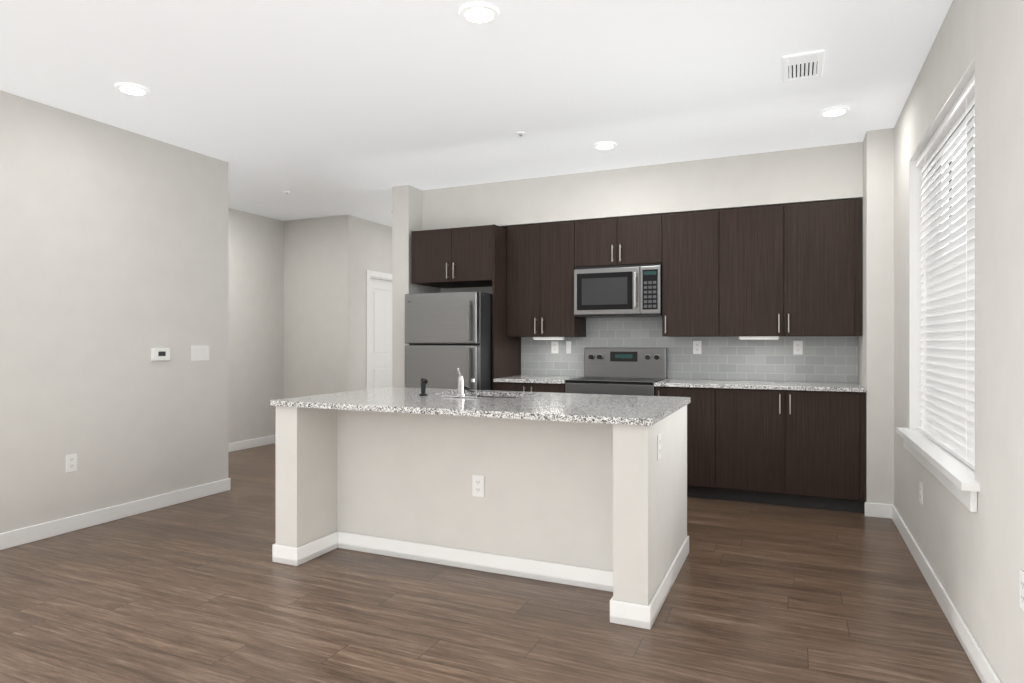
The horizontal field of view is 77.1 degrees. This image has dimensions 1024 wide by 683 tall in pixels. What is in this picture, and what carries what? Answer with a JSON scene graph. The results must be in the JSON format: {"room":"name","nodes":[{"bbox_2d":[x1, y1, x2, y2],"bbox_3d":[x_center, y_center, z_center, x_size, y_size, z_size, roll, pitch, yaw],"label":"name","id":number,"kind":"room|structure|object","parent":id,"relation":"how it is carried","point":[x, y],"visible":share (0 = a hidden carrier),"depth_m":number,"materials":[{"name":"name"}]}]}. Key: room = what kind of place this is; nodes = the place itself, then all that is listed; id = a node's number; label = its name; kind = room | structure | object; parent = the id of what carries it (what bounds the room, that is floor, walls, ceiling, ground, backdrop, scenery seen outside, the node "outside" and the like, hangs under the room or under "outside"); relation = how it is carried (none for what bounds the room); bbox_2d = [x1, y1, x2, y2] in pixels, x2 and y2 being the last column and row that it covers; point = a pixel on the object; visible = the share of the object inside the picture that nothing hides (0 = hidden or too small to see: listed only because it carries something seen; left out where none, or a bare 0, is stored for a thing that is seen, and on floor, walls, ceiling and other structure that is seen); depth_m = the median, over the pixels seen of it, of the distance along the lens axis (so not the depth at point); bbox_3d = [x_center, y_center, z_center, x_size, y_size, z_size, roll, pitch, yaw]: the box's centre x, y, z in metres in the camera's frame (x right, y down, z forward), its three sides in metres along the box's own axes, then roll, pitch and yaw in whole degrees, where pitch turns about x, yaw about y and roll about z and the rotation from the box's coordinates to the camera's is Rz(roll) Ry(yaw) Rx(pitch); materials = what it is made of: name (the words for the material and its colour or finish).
{"room":"kitchen","nodes":[
{"label":"kitchen","id":0,"kind":"room"},
{"bbox_2d":[0,0,952,226],"bbox_3d":[-1.072,-1.553,4.022,7.200,0.100,10.500,0,0,24],"label":"ceiling","id":1,"kind":"structure","parent":0,"point":[329,108],"depth_m":3.72,"materials":[{"name":"paint"}]},
{"bbox_2d":[114,82,150,95],"bbox_3d":[-2.253,-1.495,3.820,0.188,0.014,0.188,0,0,24],"label":"recessed light","id":2,"kind":"object","parent":1,"relation":"in","point":[133,89],"visible":0.96,"depth_m":3.80,"materials":[{"name":"white plastic"}]},
{"bbox_2d":[459,2,499,24],"bbox_3d":[-0.150,-1.495,2.939,0.188,0.014,0.188,0,0,24],"label":"recessed light","id":3,"kind":"object","parent":1,"relation":"in","point":[479,13],"visible":0.96,"depth_m":2.92,"materials":[{"name":"white plastic"}]},
{"bbox_2d":[592,141,616,149],"bbox_3d":[0.710,-1.495,4.920,0.188,0.014,0.188,0,0,24],"label":"recessed light","id":4,"kind":"object","parent":1,"relation":"in","point":[606,145],"visible":0.96,"depth_m":4.89,"materials":[{"name":"white plastic"}]},
{"bbox_2d":[782,50,823,81],"bbox_3d":[1.585,-1.497,3.506,0.200,0.012,0.345,0,0,24],"label":"ceiling vent","id":5,"kind":"object","parent":1,"relation":"in","point":[807,65],"visible":0.96,"depth_m":3.49,"materials":[{"name":"white metal"}]},
{"bbox_2d":[818,106,849,117],"bbox_3d":[2.099,-1.495,4.190,0.188,0.014,0.188,0,0,24],"label":"recessed light","id":6,"kind":"object","parent":1,"relation":"in","point":[833,111],"visible":0.96,"depth_m":4.17,"materials":[{"name":"white plastic"}]},
{"bbox_2d":[0,443,981,682],"bbox_3d":[-1.072,1.297,4.022,7.200,0.100,10.500,0,0,24],"label":"floor","id":7,"kind":"structure","parent":0,"point":[205,589],"depth_m":2.97,"materials":[{"name":"brown wood"}]},
{"bbox_2d":[276,406,303,547],"bbox_3d":[-1.269,0.805,3.610,0.155,0.884,0.002,0,0,24],"label":"wall","id":8,"kind":"structure","parent":7,"relation":"on","point":[289,420],"depth_m":3.61,"materials":[{"name":"paint"}]},
{"bbox_2d":[405,291,491,389],"bbox_3d":[-0.484,0.407,6.060,0.735,1.680,0.895,0,0,24],"label":"fridge","id":9,"kind":"object","parent":7,"relation":"on","point":[447,334],"visible":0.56,"depth_m":5.69,"materials":[{"name":"silver metal"}]},
{"bbox_2d":[312,408,671,597],"bbox_3d":[-0.211,0.805,3.588,2.109,0.884,0.150,0,0,24],"label":"island base","id":10,"kind":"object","parent":7,"relation":"on","point":[606,497],"depth_m":3.51,"materials":[{"name":"paint"}]},
{"bbox_2d":[340,531,612,590],"bbox_3d":[-0.238,1.197,3.527,1.799,0.100,0.013,0,0,24],"label":"baseboard","id":11,"kind":"structure","parent":10,"relation":"attached to","point":[591,578],"depth_m":3.49,"materials":[{"name":"white wood"}]},
{"bbox_2d":[472,475,483,496],"bbox_3d":[-0.184,0.789,3.507,0.072,0.117,0.007,0,0,24],"label":"outlet","id":12,"kind":"object","parent":10,"relation":"attached to","point":[477,485],"visible":1,"depth_m":3.50,"materials":[{"name":"white plastic"}]},
{"bbox_2d":[657,433,660,459],"bbox_3d":[0.690,0.492,3.007,0.007,0.117,0.072,0,0,24],"label":"outlet","id":13,"kind":"object","parent":10,"relation":"attached to","point":[658,446],"visible":0.98,"depth_m":2.98,"materials":[{"name":"white plastic"}]},
{"bbox_2d":[495,382,565,392],"bbox_3d":[0.273,0.805,5.931,0.667,0.884,0.617,0,0,24],"label":"base cabinet","id":14,"kind":"object","parent":7,"relation":"on","point":[499,386],"depth_m":5.64,"materials":[{"name":"laminate"}]},
{"bbox_2d":[565,348,666,395],"bbox_3d":[0.913,0.652,5.606,0.756,1.190,0.661,0,0,24],"label":"range","id":15,"kind":"object","parent":7,"relation":"on","point":[627,371],"visible":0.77,"depth_m":5.73,"materials":[{"name":"silver metal"}]},
{"bbox_2d":[608,424,651,605],"bbox_3d":[0.520,0.805,2.824,0.155,0.884,0.002,0,0,24],"label":"end post","id":16,"kind":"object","parent":7,"relation":"on","point":[629,446],"depth_m":2.83,"materials":[{"name":"paint"}]},
{"bbox_2d":[672,405,686,561],"bbox_3d":[0.839,0.805,3.550,0.155,0.884,0.625,0,0,24],"label":"wall","id":17,"kind":"structure","parent":7,"relation":"on","point":[679,418],"depth_m":3.56,"materials":[{"name":"paint"}]},
{"bbox_2d":[636,536,688,629],"bbox_3d":[0.807,1.197,3.295,0.035,0.100,1.118,0,0,24],"label":"baseboard","id":18,"kind":"structure","parent":17,"relation":"attached to","point":[646,616],"depth_m":3.01,"materials":[{"name":"white wood"}]},
{"bbox_2d":[655,386,718,498],"bbox_3d":[1.496,0.805,5.393,0.468,0.884,0.617,0,0,24],"label":"base cabinet","id":19,"kind":"object","parent":7,"relation":"on","point":[703,409],"depth_m":5.06,"materials":[{"name":"laminate"}]},
{"bbox_2d":[719,388,865,512],"bbox_3d":[2.184,0.805,5.091,1.035,0.884,0.617,0,0,24],"label":"base cabinet","id":20,"kind":"object","parent":7,"relation":"on","point":[800,448],"depth_m":4.80,"materials":[{"name":"laminate"}]},
{"bbox_2d":[493,375,865,391],"bbox_3d":[1.306,0.347,5.460,2.937,0.030,0.648,0,0,24],"label":"countertop","id":21,"kind":"structure","parent":20,"relation":"on","point":[785,385],"depth_m":5.08,"materials":[{"name":"stone"}]},
{"bbox_2d":[0,0,1023,682],"bbox_3d":[-1.080,-0.128,3.943,6.828,2.750,10.350,0,0,24],"label":"wall","id":22,"kind":"structure","parent":0,"point":[122,252],"depth_m":4.53,"materials":[{"name":"paint"}]},
{"bbox_2d":[66,453,76,472],"bbox_3d":[-2.891,0.797,4.220,0.007,0.117,0.072,0,0,24],"label":"outlet","id":23,"kind":"object","parent":22,"relation":"attached to","point":[71,462],"visible":1,"depth_m":4.22,"materials":[{"name":"white plastic"}]},
{"bbox_2d":[0,478,230,549],"bbox_3d":[-3.553,1.197,2.733,0.034,0.100,5.843,0,0,24],"label":"baseboard","id":24,"kind":"structure","parent":22,"relation":"attached to","point":[17,537],"depth_m":4.42,"materials":[{"name":"white wood"}]},
{"bbox_2d":[151,348,169,360],"bbox_3d":[-2.624,0.097,4.808,0.022,0.098,0.150,0,0,24],"label":"thermostat","id":25,"kind":"object","parent":22,"relation":"attached to","point":[160,354],"visible":1,"depth_m":4.79,"materials":[{"name":"white plastic"}]},
{"bbox_2d":[191,345,208,360],"bbox_3d":[-2.488,0.092,5.136,0.008,0.122,0.172,0,0,24],"label":"light switch","id":26,"kind":"object","parent":22,"relation":"attached to","point":[199,352],"visible":1,"depth_m":5.12,"materials":[{"name":"white plastic"}]},
{"bbox_2d":[228,435,275,451],"bbox_3d":[-3.291,1.197,7.007,0.013,0.100,2.220,0,0,24],"label":"baseboard","id":27,"kind":"structure","parent":22,"relation":"attached to","point":[235,446],"depth_m":7.53,"materials":[{"name":"white wood"}]},
{"bbox_2d":[272,543,288,562],"bbox_3d":[-1.126,1.197,4.145,0.013,0.100,1.118,0,0,24],"label":"baseboard","id":28,"kind":"structure","parent":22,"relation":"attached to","point":[279,552],"depth_m":3.61,"materials":[{"name":"white"}]},
{"bbox_2d":[288,531,339,565],"bbox_3d":[-1.129,1.197,3.715,0.017,0.100,0.330,0,0,24],"label":"baseboard","id":29,"kind":"structure","parent":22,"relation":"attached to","point":[302,554],"depth_m":3.68,"materials":[{"name":"white wood"}]},
{"bbox_2d":[366,270,391,388],"bbox_3d":[-1.672,0.182,8.398,0.168,2.130,0.950,0,0,24],"label":"door frame","id":30,"kind":"structure","parent":22,"relation":"attached to","point":[376,275],"depth_m":7.96,"materials":[{"name":"white wood"}]},
{"bbox_2d":[370,278,391,388],"bbox_3d":[-1.641,0.220,8.384,0.087,2.030,0.774,0,0,24],"label":"door","id":31,"kind":"structure","parent":22,"relation":"in","point":[380,333],"depth_m":8.29,"materials":[{"name":"white wood"}]},
{"bbox_2d":[411,224,520,390],"bbox_3d":[-0.443,0.097,6.226,0.878,2.300,0.651,0,0,24],"label":"upper cabinet","id":32,"kind":"object","parent":22,"relation":"attached to","point":[466,257],"visible":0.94,"depth_m":5.95,"materials":[{"name":"laminate"}]},
{"bbox_2d":[270,387,690,424],"bbox_3d":[-0.155,0.347,3.728,2.159,0.030,1.170,0,0,24],"label":"countertop","id":33,"kind":"structure","parent":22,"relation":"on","point":[615,409],"depth_m":3.44,"materials":[{"name":"stone"}]},
{"bbox_2d":[419,378,427,395],"bbox_3d":[-0.539,0.277,3.930,0.048,0.107,0.059,0,0,24],"label":"sprayer","id":34,"kind":"object","parent":33,"relation":"on","point":[424,381],"visible":1,"depth_m":3.91,"materials":[{"name":"black plastic"}]},
{"bbox_2d":[441,368,480,397],"bbox_3d":[-0.277,0.243,3.879,0.240,0.176,0.210,0,0,24],"label":"faucet","id":35,"kind":"object","parent":33,"relation":"on","point":[461,389],"visible":1,"depth_m":3.80,"materials":[{"name":"silver metal"}]},
{"bbox_2d":[467,395,517,397],"bbox_3d":[-0.192,0.455,4.061,0.644,0.184,0.424,0,0,24],"label":"undermount sink","id":36,"kind":"object","parent":33,"relation":"in","point":[495,396],"visible":0.02,"depth_m":4.24,"materials":[{"name":"silver metal"}]},
{"bbox_2d":[507,221,585,336],"bbox_3d":[0.324,-0.561,6.045,0.666,1.036,0.348,0,0,24],"label":"upper cabinet","id":37,"kind":"object","parent":22,"relation":"attached to","point":[540,257],"depth_m":5.88,"materials":[{"name":"laminate"}]},
{"bbox_2d":[533,337,564,339],"bbox_3d":[0.338,-0.030,5.906,0.295,0.025,0.045,0,0,24],"label":"under-cabinet light","id":38,"kind":"object","parent":37,"relation":"attached to","point":[535,338],"depth_m":5.88,"materials":[{"name":"white plastic"}]},
{"bbox_2d":[575,214,662,266],"bbox_3d":[0.984,-0.872,5.755,0.775,0.414,0.348,0,0,24],"label":"upper cabinet","id":39,"kind":"object","parent":22,"relation":"attached to","point":[634,240],"depth_m":5.58,"materials":[{"name":"laminate"}]},
{"bbox_2d":[574,263,661,317],"bbox_3d":[0.966,-0.441,5.713,0.763,0.440,0.438,0,0,24],"label":"microwave","id":40,"kind":"object","parent":39,"relation":"attached to","point":[618,291],"visible":1,"depth_m":5.55,"materials":[{"name":"silver metal"}]},
{"bbox_2d":[608,583,631,623],"bbox_3d":[0.503,1.197,2.998,0.017,0.100,0.330,0,0,24],"label":"baseboard","id":41,"kind":"structure","parent":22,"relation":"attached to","point":[618,609],"depth_m":2.83,"materials":[{"name":"white"}]},
{"bbox_2d":[521,317,857,382],"bbox_3d":[1.435,0.039,5.753,2.937,0.584,0.009,0,0,24],"label":"backsplash","id":42,"kind":"structure","parent":22,"relation":"attached to","point":[828,359],"depth_m":5.61,"materials":[{"name":"tile"}]},
{"bbox_2d":[551,341,557,352],"bbox_3d":[0.413,0.057,6.194,0.072,0.117,0.007,0,0,24],"label":"outlet","id":43,"kind":"object","parent":42,"relation":"attached to","point":[554,346],"visible":1,"depth_m":6.19,"materials":[{"name":"white plastic"}]},
{"bbox_2d":[566,341,570,353],"bbox_3d":[0.541,0.057,6.138,0.050,0.117,0.005,0,0,24],"label":"outlet","id":44,"kind":"object","parent":42,"relation":"attached to","point":[568,347],"visible":1,"depth_m":6.14,"materials":[{"name":"white plastic"}]},
{"bbox_2d":[693,341,700,353],"bbox_3d":[1.630,0.052,5.658,0.072,0.117,0.007,0,0,24],"label":"outlet","id":45,"kind":"object","parent":42,"relation":"attached to","point":[696,347],"visible":1,"depth_m":5.66,"materials":[{"name":"white plastic"}]},
{"bbox_2d":[793,341,802,354],"bbox_3d":[2.372,0.052,5.332,0.072,0.117,0.007,0,0,24],"label":"outlet","id":46,"kind":"object","parent":42,"relation":"attached to","point":[797,347],"visible":1,"depth_m":5.33,"materials":[{"name":"white plastic"}]},
{"bbox_2d":[662,210,718,336],"bbox_3d":[1.550,-0.561,5.506,0.462,1.036,0.348,0,0,24],"label":"upper cabinet","id":47,"kind":"object","parent":22,"relation":"attached to","point":[690,268],"depth_m":5.34,"materials":[{"name":"laminate"}]},
{"bbox_2d":[719,198,861,336],"bbox_3d":[2.234,-0.561,5.205,1.033,1.036,0.348,0,0,24],"label":"upper cabinet","id":48,"kind":"object","parent":22,"relation":"attached to","point":[787,270],"depth_m":5.03,"materials":[{"name":"laminate"}]},
{"bbox_2d":[739,336,778,338],"bbox_3d":[1.989,-0.030,5.180,0.300,0.025,0.045,0,0,24],"label":"under-cabinet light","id":49,"kind":"object","parent":48,"relation":"attached to","point":[740,337],"depth_m":5.16,"materials":[{"name":"white plastic"}]},
{"bbox_2d":[919,482,922,504],"bbox_3d":[2.243,0.832,3.526,0.007,0.117,0.072,0,0,24],"label":"outlet","id":50,"kind":"object","parent":22,"relation":"attached to","point":[920,492],"visible":1,"depth_m":3.50,"materials":[{"name":"white plastic"}]},
{"bbox_2d":[896,427,979,511],"bbox_3d":[2.134,0.593,3.186,0.183,0.116,1.710,0,0,24],"label":"window sill","id":51,"kind":"structure","parent":22,"relation":"attached to","point":[953,475],"depth_m":2.88,"materials":[{"name":"white wood"}]},
{"bbox_2d":[910,57,974,429],"bbox_3d":[2.188,-0.284,3.162,0.184,1.638,1.549,0,0,24],"label":"window","id":52,"kind":"structure","parent":22,"relation":"in","point":[916,218],"depth_m":3.88,"materials":[{"name":"white plastic"}]},
{"bbox_2d":[916,73,974,470],"bbox_3d":[2.160,-0.282,3.174,0.060,1.626,1.526,0,0,24],"label":"window blinds","id":53,"kind":"object","parent":52,"relation":"attached to","point":[948,358],"visible":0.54,"depth_m":3.15,"materials":[{"name":"white plastic"}]},
{"bbox_2d":[888,504,1000,682],"bbox_3d":[1.256,1.197,1.289,0.013,0.100,7.070,0,0,24],"label":"baseboard","id":54,"kind":"structure","parent":22,"relation":"attached to","point":[983,668],"depth_m":2.85,"materials":[{"name":"white"}]},
{"bbox_2d":[1020,569,1023,610],"bbox_3d":[1.546,0.757,1.942,0.007,0.117,0.072,0,0,24],"label":"outlet","id":55,"kind":"object","parent":22,"relation":"attached to","point":[1022,589],"visible":1,"depth_m":1.95,"materials":[{"name":"white plastic"}]}
]}

